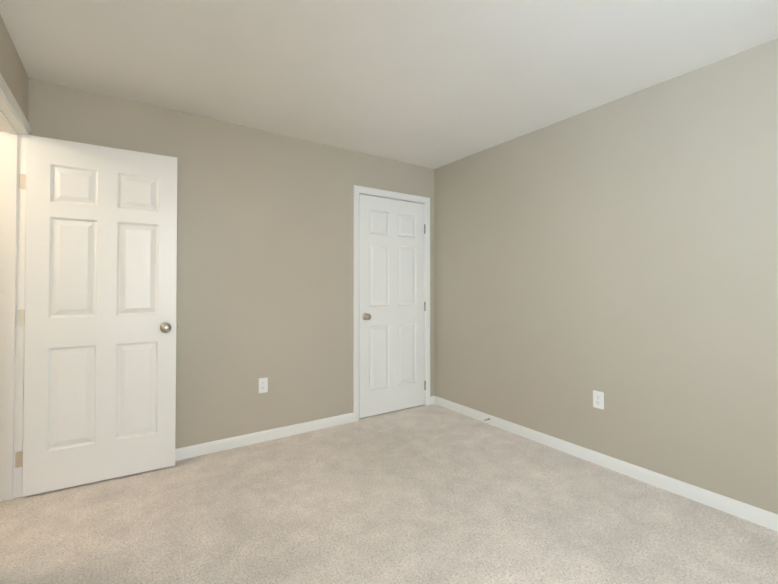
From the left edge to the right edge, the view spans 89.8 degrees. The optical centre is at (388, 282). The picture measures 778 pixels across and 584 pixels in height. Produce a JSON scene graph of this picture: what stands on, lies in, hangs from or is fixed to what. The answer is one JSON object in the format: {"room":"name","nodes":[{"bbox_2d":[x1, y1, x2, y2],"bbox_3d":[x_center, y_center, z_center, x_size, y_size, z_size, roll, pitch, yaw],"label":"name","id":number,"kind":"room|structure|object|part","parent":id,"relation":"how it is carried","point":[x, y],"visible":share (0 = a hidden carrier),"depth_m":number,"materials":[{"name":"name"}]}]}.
{"room":"empty bedroom","nodes":[
{"label":"empty bedroom","id":0,"kind":"room"},
{"bbox_2d":[0,15,28,119],"bbox_3d":[-0.908,-0.015,0.392,0.120,2.440,4.510,1,-1,-34],"label":"wall","id":1,"kind":"structure","parent":0,"point":[14,74],"depth_m":1.99,"materials":[{"name":"beige paint"}]},
{"bbox_2d":[0,73,31,500],"bbox_3d":[-1.927,0.151,1.899,0.137,2.150,0.867,1,-1,-34],"label":"door frame","id":2,"kind":"structure","parent":1,"relation":"attached to","point":[13,150],"depth_m":2.22,"materials":[{"name":"white paint"}]},
{"bbox_3d":[-2.120,0.216,2.248,0.032,1.689,0.003,1,-1,-34],"label":"main door jamb leaf","id":3,"kind":"part","parent":2,"relation":"part of","materials":[{"name":"white wood"}]},
{"bbox_2d":[22,135,177,496],"bbox_3d":[-1.764,0.188,2.440,0.762,2.068,0.178,0,-1,-31],"label":"door","id":4,"kind":"structure","parent":2,"relation":"attached to","point":[99,402],"depth_m":2.40,"materials":[{"name":"white paint"}]},
{"bbox_3d":[-1.491,0.301,2.604,0.067,0.067,0.178,0,-1,-31],"label":"knob","id":5,"kind":"part","parent":4,"relation":"part of","materials":[{"name":"silver metal"}]},
{"bbox_2d":[28,78,434,448],"bbox_3d":[-0.911,0.024,3.191,3.270,2.440,0.120,1,-1,-34],"label":"wall","id":6,"kind":"structure","parent":0,"point":[264,254],"depth_m":3.02,"materials":[{"name":"beige paint"}]},
{"bbox_2d":[259,377,267,392],"bbox_3d":[-0.984,0.806,3.054,0.070,0.114,0.007,1,-1,-34],"label":"electrical outlet","id":7,"kind":"object","parent":6,"relation":"attached to","point":[263,385],"visible":1,"depth_m":3.05,"materials":[{"name":"white plastic"}]},
{"bbox_2d":[175,413,353,460],"bbox_3d":[-1.222,1.200,2.884,2.188,0.080,0.011,1,-1,-34],"label":"baseboard","id":8,"kind":"structure","parent":6,"relation":"attached to","point":[252,438],"depth_m":3.02,"materials":[{"name":"white paint"}]},
{"bbox_2d":[353,185,429,421],"bbox_3d":[0.014,0.211,3.819,0.804,2.083,0.120,1,-1,-34],"label":"door frame","id":9,"kind":"structure","parent":6,"relation":"attached to","point":[424,260],"depth_m":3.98,"materials":[{"name":"white paint"}]},
{"bbox_2d":[359,194,425,417],"bbox_3d":[0.037,0.218,3.786,0.782,2.045,0.178,1,-1,-34],"label":"closet door","id":10,"kind":"structure","parent":6,"relation":"in","point":[392,303],"depth_m":3.75,"materials":[{"name":"white paint"}]},
{"bbox_3d":[-0.226,0.315,3.605,0.067,0.067,0.178,1,-1,-34],"label":"knob","id":11,"kind":"part","parent":10,"relation":"part of","materials":[{"name":"silver metal"}]},
{"bbox_2d":[0,404,777,583],"bbox_3d":[-0.290,1.268,1.322,4.570,0.100,5.380,1,-1,-34],"label":"floor","id":12,"kind":"structure","parent":0,"point":[430,494],"depth_m":2.00,"materials":[{"name":"carpet"}]},
{"bbox_2d":[0,0,777,168],"bbox_3d":[-0.290,-1.271,1.357,4.570,0.100,5.380,1,-1,-34],"label":"ceiling","id":13,"kind":"structure","parent":0,"point":[433,84],"depth_m":2.10,"materials":[{"name":"paint"}]},
{"bbox_2d":[434,38,777,513],"bbox_3d":[1.548,0.016,2.593,0.120,2.440,5.380,1,-1,-34],"label":"wall","id":14,"kind":"structure","parent":0,"point":[621,254],"depth_m":2.47,"materials":[{"name":"beige paint"}]},
{"bbox_2d":[593,390,603,408],"bbox_3d":[1.423,0.800,2.654,0.007,0.114,0.070,1,-1,-34],"label":"electrical outlet","id":15,"kind":"object","parent":14,"relation":"attached to","point":[598,399],"visible":1,"depth_m":2.65,"materials":[{"name":"white plastic"}]},
{"bbox_2d":[431,396,777,531],"bbox_3d":[1.698,1.191,2.224,0.030,0.080,4.390,1,-1,-34],"label":"baseboard","id":16,"kind":"structure","parent":14,"relation":"attached to","point":[756,515],"depth_m":2.45,"materials":[{"name":"white paint"}]}
]}

